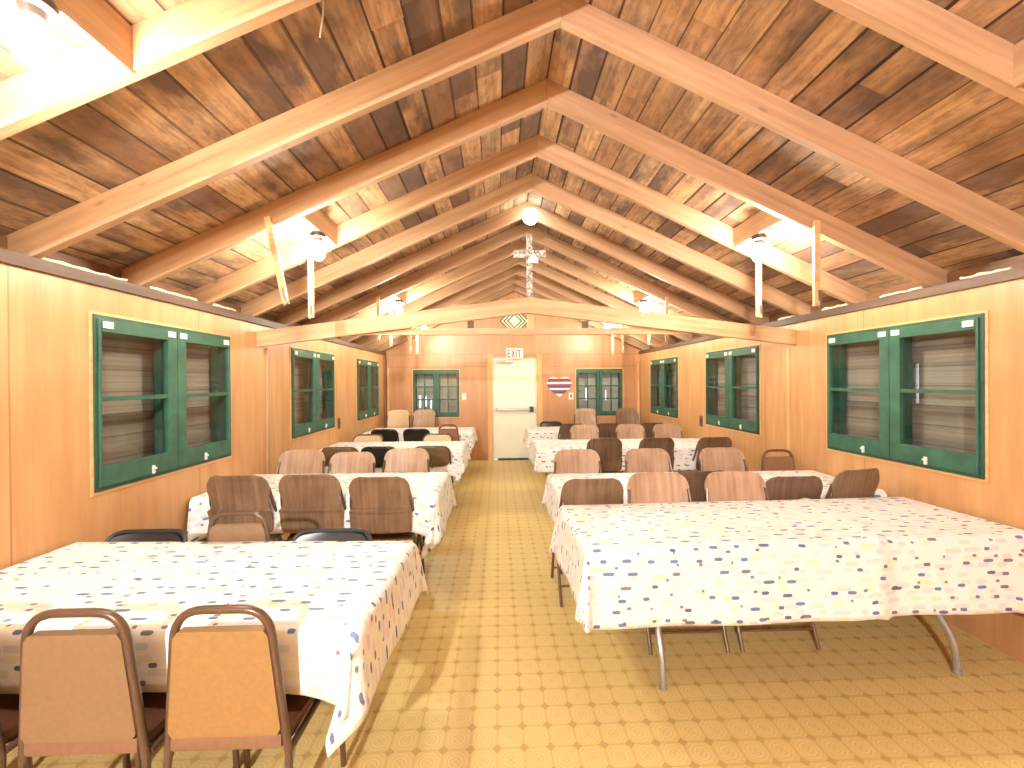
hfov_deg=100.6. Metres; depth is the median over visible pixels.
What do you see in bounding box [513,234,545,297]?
cross
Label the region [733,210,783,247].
board
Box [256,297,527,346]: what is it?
tie beam
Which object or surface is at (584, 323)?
cleat
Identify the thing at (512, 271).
rafter
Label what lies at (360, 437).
folding chair
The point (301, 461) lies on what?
folding chair
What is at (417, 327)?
stick
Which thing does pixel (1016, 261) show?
trim
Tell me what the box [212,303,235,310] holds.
strip
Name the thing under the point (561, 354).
wall
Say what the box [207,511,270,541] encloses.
chair
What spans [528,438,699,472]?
tablecloth
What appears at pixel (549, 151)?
rafter
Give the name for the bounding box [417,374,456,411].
window pane
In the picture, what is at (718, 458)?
folding chair
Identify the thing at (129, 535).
folding chair
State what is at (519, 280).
rafter
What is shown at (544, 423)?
folding chair
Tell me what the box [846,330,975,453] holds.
shutter
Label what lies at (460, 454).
tablecloth
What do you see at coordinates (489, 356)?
trim
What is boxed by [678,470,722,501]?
folding chair
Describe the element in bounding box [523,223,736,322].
rafter
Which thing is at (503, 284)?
rafter
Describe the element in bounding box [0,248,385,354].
trim
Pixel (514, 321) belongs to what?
diamond sign
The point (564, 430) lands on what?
folding chair
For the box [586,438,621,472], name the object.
folding chair
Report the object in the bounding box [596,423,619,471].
folding chair
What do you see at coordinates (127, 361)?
shutter
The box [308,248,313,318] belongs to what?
stick
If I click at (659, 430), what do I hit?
folding chair
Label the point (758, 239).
socket
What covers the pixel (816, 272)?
stick
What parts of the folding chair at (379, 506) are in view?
backrest, seat, leg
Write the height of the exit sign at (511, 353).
0.210 m
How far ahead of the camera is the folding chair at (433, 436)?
6.12 m
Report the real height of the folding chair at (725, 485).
0.928 m
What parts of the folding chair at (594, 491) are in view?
leg, backrest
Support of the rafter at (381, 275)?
on the trim at (9, 257)
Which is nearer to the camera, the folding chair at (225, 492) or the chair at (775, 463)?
the folding chair at (225, 492)
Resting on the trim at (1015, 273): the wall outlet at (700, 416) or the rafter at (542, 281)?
the rafter at (542, 281)
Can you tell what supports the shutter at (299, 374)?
attached to the window at (312, 381)
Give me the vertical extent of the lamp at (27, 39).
0.222 m
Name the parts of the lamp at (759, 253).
bulb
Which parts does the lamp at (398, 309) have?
bulb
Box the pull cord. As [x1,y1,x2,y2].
[319,0,323,37]
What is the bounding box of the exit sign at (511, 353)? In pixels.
[506,348,522,358]
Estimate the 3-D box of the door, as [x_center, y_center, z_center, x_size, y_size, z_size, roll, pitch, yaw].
[0.056,0.494,8.440,0.874,2.030,0.178,0,0,-2]
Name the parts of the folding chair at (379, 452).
frame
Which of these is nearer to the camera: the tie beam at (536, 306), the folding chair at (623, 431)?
the tie beam at (536, 306)
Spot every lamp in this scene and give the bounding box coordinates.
[0,0,58,70]
[280,226,325,260]
[383,300,402,313]
[522,208,538,224]
[640,300,651,311]
[751,233,769,261]
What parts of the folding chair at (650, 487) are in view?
backrest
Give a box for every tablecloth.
[0,541,427,757]
[187,472,456,558]
[320,441,470,484]
[363,427,477,452]
[523,427,559,447]
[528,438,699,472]
[542,470,886,524]
[549,497,1023,632]
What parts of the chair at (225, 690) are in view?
leg, backrest, frame, leg, leg, seat, leg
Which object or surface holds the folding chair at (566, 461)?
on the floor
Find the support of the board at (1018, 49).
hanging from the ceiling
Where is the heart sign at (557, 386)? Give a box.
[547,377,571,396]
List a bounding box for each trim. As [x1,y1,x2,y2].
[0,235,375,348]
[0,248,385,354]
[265,348,270,473]
[383,355,386,427]
[387,367,389,425]
[487,354,492,460]
[536,354,542,426]
[637,364,639,423]
[639,266,1023,353]
[649,254,1023,348]
[787,347,789,455]
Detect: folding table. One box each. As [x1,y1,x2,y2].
[278,534,416,543]
[283,728,297,767]
[655,615,962,691]
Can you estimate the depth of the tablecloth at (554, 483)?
3.54 m
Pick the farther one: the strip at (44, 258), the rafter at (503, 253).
the rafter at (503, 253)
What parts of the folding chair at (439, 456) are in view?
backrest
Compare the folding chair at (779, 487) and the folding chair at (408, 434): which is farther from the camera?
the folding chair at (408, 434)
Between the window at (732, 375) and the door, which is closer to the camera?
the window at (732, 375)
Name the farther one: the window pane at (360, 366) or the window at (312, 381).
the window pane at (360, 366)
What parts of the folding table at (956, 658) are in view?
leg, leg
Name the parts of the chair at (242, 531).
backrest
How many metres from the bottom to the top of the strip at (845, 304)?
0.029 m
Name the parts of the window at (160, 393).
sash, sash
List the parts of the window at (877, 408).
sash, sash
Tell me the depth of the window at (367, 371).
7.19 m
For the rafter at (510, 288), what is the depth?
8.12 m
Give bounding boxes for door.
[492,358,536,459]
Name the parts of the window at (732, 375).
sash, sash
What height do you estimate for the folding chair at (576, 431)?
0.928 m
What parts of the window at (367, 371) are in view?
sash, sash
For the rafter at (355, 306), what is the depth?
5.08 m
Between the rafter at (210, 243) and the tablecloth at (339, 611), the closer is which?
the tablecloth at (339, 611)
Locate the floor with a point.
(487, 669)
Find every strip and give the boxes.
[42,257,127,280]
[148,286,196,300]
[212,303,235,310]
[778,315,794,319]
[822,303,848,310]
[880,286,923,297]
[959,267,1011,279]
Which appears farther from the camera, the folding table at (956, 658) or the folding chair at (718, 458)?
the folding chair at (718, 458)
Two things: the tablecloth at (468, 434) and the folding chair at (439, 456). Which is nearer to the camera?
the folding chair at (439, 456)
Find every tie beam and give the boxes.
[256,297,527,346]
[528,297,795,344]
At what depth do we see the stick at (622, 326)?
6.97 m
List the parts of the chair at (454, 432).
backrest, frame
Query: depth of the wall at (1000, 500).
3.07 m
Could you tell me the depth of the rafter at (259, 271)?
3.26 m
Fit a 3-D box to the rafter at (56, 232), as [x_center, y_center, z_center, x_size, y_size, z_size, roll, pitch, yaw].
[-1.090,-1.264,2.062,2.668,1.315,0.045,0,0,-2]
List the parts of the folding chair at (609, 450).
seat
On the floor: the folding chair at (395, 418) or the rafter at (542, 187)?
the folding chair at (395, 418)
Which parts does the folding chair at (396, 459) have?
backrest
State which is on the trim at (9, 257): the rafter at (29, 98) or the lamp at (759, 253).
the rafter at (29, 98)
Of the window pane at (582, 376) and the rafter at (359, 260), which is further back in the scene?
the window pane at (582, 376)
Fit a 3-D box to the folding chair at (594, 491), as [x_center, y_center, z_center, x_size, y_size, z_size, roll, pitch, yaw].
[0.543,1.083,3.106,0.466,0.900,0.527,0,0,-2]
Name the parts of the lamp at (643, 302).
bulb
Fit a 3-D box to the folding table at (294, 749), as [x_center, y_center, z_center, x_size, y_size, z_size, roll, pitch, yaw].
[-1.366,1.177,1.790,1.695,0.738,0.740,0,0,0]
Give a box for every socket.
[6,0,58,26]
[310,231,325,242]
[395,300,402,304]
[640,300,647,304]
[751,233,766,244]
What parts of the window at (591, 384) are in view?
sash, sash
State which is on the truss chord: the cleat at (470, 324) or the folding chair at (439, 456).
the cleat at (470, 324)
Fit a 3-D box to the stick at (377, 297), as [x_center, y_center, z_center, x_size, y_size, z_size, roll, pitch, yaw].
[-1.586,-0.756,5.041,0.041,0.566,0.037,0,0,-2]
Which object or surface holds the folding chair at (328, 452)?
on the floor
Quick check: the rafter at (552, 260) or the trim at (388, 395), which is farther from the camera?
the trim at (388, 395)
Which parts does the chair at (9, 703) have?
frame, leg, seat, leg, leg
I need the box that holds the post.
[527,314,533,327]
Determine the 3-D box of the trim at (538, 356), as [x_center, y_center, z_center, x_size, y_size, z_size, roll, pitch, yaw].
[0.548,0.456,8.433,0.110,2.100,0.024,0,0,-2]
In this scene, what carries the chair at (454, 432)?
on the floor
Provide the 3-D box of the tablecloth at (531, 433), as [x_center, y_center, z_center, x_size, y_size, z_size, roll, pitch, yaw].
[1.391,0.935,7.324,2.375,0.347,0.860,0,0,-2]
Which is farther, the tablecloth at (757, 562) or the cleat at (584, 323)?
the cleat at (584, 323)
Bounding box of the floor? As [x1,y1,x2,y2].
[5,459,1023,767]
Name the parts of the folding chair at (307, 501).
seat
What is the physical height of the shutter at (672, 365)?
1.093 m
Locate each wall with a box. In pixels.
[0,262,383,569]
[384,291,641,460]
[640,278,1023,662]
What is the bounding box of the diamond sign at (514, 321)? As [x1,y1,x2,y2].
[500,314,526,335]
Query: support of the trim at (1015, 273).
on the wall at (1000, 500)
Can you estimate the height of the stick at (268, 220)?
0.558 m
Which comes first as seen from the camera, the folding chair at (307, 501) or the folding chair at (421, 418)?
the folding chair at (307, 501)
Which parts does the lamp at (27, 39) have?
bulb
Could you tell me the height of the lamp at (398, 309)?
0.222 m
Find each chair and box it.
[0,694,130,767]
[17,608,239,767]
[105,529,187,541]
[163,604,345,767]
[206,475,291,540]
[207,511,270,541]
[272,449,324,540]
[278,474,346,540]
[291,528,371,540]
[322,447,358,466]
[327,452,375,473]
[349,476,424,573]
[352,434,382,441]
[361,446,394,467]
[371,429,398,441]
[381,448,429,553]
[386,410,409,427]
[403,429,429,441]
[412,410,435,427]
[416,446,453,488]
[422,433,452,440]
[438,424,463,473]
[540,421,561,426]
[551,478,623,606]
[553,449,601,573]
[558,423,582,439]
[570,425,599,439]
[574,408,596,424]
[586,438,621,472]
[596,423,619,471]
[616,408,638,423]
[616,424,645,472]
[624,448,672,472]
[627,472,729,654]
[638,437,674,469]
[641,423,662,438]
[653,424,683,437]
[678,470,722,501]
[686,437,731,470]
[699,447,747,470]
[704,471,820,652]
[761,449,794,470]
[765,476,822,499]
[825,468,879,498]
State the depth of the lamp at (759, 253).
3.04 m
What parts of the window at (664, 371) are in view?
sash, sash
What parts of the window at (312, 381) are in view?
sash, sash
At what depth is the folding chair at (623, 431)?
6.17 m
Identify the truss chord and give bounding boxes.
[363,328,690,335]
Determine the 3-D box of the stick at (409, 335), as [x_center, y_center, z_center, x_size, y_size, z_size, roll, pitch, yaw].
[-1.648,-0.763,6.861,0.041,0.566,0.037,0,0,-2]
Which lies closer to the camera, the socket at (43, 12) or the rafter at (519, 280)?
the socket at (43, 12)
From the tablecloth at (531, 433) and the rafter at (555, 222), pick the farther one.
the tablecloth at (531, 433)
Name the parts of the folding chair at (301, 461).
backrest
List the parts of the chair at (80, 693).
leg, backrest, frame, leg, leg, seat, leg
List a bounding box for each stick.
[264,216,289,305]
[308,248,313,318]
[376,296,379,342]
[389,306,392,345]
[409,335,410,353]
[416,327,417,354]
[611,324,613,353]
[621,325,623,352]
[647,305,650,345]
[665,296,668,342]
[755,261,762,318]
[812,220,821,307]
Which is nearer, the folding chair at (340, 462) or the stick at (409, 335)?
the folding chair at (340, 462)
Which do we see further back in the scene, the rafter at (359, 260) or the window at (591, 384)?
the window at (591, 384)
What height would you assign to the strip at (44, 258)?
0.025 m
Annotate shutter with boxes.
[101,332,210,464]
[294,357,323,424]
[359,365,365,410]
[658,363,675,408]
[717,354,755,420]
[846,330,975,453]
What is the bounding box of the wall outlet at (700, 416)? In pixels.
[699,415,702,426]
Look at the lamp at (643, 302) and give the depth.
5.47 m
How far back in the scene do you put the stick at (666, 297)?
5.15 m
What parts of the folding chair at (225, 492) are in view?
backrest, seat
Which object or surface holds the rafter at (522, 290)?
on the trim at (1015, 273)
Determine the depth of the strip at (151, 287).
2.87 m
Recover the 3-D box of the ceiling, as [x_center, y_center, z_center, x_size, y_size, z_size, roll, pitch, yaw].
[0.227,-1.293,2.614,5.684,1.342,12.420,0,0,-2]
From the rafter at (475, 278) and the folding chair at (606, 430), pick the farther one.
the folding chair at (606, 430)
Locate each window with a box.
[88,310,231,496]
[290,346,334,439]
[356,357,378,421]
[412,369,459,417]
[575,368,622,415]
[650,356,678,418]
[705,343,760,435]
[826,310,988,482]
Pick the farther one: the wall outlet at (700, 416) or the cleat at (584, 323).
the wall outlet at (700, 416)
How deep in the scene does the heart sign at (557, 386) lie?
8.43 m
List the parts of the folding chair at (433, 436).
backrest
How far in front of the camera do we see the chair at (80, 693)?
1.25 m
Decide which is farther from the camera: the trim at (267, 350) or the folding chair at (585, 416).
the folding chair at (585, 416)
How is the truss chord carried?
attached to the tie beam at (463, 313)
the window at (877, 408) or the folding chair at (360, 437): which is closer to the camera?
the window at (877, 408)
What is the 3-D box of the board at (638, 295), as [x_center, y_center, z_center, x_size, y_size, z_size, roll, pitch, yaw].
[1.681,-1.158,5.496,0.020,0.150,0.562,0,0,-2]
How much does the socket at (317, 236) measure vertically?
0.060 m
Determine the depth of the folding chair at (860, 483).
2.97 m
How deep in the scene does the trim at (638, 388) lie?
8.49 m
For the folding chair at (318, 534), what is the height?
0.775 m
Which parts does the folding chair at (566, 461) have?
backrest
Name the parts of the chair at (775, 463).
backrest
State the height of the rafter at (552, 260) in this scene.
1.315 m
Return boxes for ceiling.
[0,0,1023,338]
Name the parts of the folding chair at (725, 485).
backrest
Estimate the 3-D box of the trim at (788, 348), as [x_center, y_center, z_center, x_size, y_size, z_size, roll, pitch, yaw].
[2.704,0.574,4.156,0.012,1.870,0.030,0,0,-2]
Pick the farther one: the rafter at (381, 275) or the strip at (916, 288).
the rafter at (381, 275)
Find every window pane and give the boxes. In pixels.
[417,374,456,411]
[579,373,617,410]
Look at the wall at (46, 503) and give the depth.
2.24 m
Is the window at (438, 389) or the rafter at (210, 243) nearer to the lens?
the rafter at (210, 243)
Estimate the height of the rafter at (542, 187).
1.315 m
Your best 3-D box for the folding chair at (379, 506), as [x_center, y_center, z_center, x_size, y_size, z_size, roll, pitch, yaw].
[-0.930,1.090,3.182,0.466,0.905,0.527,0,0,-2]
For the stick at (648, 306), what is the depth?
5.76 m
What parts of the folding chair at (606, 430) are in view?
backrest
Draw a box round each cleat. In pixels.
[467,321,473,327]
[582,321,588,327]
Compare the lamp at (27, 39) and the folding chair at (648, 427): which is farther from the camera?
the folding chair at (648, 427)
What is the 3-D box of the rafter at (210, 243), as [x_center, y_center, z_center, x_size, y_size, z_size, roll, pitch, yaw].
[-1.110,-1.266,2.669,2.668,1.315,0.045,0,0,-2]
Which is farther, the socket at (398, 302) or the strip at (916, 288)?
the socket at (398, 302)
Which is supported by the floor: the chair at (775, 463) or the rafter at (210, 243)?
the chair at (775, 463)
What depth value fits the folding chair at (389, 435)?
6.77 m
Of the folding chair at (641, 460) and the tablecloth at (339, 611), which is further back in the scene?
the folding chair at (641, 460)
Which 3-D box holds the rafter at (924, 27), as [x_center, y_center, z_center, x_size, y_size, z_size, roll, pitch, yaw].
[1.597,-1.280,1.545,2.668,1.315,0.045,0,0,-2]
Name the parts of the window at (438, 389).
sash, sash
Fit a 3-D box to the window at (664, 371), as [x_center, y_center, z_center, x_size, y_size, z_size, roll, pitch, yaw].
[2.660,0.053,7.289,0.193,1.093,1.300,0,0,-2]
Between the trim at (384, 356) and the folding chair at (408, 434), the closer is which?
the folding chair at (408, 434)
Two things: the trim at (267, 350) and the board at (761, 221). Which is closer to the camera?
the board at (761, 221)
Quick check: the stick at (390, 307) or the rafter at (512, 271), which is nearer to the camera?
the stick at (390, 307)
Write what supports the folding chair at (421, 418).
on the floor
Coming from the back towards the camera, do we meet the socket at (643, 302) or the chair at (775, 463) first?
the socket at (643, 302)
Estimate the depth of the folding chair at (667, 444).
5.06 m
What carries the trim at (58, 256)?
attached to the wall at (46, 503)
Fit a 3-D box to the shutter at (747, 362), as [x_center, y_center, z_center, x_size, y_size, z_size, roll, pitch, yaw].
[2.817,0.060,5.208,0.020,1.093,1.300,0,0,-2]
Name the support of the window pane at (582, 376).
attached to the window at (591, 384)
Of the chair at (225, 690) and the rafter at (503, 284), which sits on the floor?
the chair at (225, 690)
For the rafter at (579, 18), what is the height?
1.315 m
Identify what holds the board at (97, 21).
hanging from the ceiling
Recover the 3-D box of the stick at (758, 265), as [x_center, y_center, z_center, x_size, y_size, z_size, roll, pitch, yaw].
[1.943,-0.782,3.338,0.041,0.546,0.037,0,0,-2]
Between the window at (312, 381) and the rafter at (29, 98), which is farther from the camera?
the window at (312, 381)
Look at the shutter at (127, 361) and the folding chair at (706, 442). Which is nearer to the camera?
the shutter at (127, 361)
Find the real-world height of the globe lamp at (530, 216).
0.194 m
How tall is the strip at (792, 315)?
0.032 m
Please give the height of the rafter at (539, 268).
1.315 m
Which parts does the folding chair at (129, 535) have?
backrest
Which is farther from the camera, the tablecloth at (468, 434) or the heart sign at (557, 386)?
the heart sign at (557, 386)
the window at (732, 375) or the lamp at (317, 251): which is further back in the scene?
the window at (732, 375)
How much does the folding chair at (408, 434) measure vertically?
0.816 m
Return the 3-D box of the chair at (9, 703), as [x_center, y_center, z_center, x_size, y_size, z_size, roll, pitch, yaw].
[-1.733,1.106,1.467,0.403,0.889,0.493,0,0,-2]
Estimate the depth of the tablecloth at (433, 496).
3.05 m
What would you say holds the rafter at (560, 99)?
on the trim at (1015, 273)
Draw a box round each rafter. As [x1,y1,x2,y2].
[0,0,321,139]
[5,0,560,258]
[120,79,546,286]
[191,135,537,304]
[240,173,531,316]
[275,201,526,325]
[302,223,523,324]
[341,256,518,341]
[347,240,520,319]
[355,265,516,345]
[366,275,514,348]
[376,284,513,350]
[514,283,648,349]
[515,275,660,347]
[517,265,675,344]
[519,258,692,340]
[521,240,709,336]
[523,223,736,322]
[527,201,769,324]
[531,173,811,315]
[537,135,867,304]
[546,79,948,287]
[560,0,1023,252]
[814,0,1023,104]
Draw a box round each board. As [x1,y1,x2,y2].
[53,0,132,71]
[301,209,336,245]
[395,291,405,303]
[634,290,649,303]
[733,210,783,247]
[1013,39,1023,87]
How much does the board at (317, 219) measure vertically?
0.150 m
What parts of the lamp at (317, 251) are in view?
bulb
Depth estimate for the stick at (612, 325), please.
7.58 m
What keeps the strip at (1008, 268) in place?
on the trim at (1015, 273)
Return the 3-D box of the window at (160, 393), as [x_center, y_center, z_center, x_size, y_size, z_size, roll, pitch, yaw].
[-2.356,0.104,2.893,0.193,1.093,1.300,0,0,-2]
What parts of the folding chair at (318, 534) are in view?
backrest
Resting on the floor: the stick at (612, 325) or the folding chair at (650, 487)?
the folding chair at (650, 487)
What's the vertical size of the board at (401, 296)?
0.150 m
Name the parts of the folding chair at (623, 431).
backrest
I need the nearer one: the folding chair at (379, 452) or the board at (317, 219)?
the board at (317, 219)
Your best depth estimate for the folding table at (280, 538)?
3.69 m
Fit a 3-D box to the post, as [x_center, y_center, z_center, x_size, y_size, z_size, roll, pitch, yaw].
[0.172,-0.606,4.024,0.060,0.160,0.030,0,0,-2]
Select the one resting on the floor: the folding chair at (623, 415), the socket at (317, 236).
the folding chair at (623, 415)
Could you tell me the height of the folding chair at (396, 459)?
0.928 m
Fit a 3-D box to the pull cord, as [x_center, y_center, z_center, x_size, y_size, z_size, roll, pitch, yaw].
[-0.731,-1.399,1.629,0.019,0.142,0.007,0,0,-17]

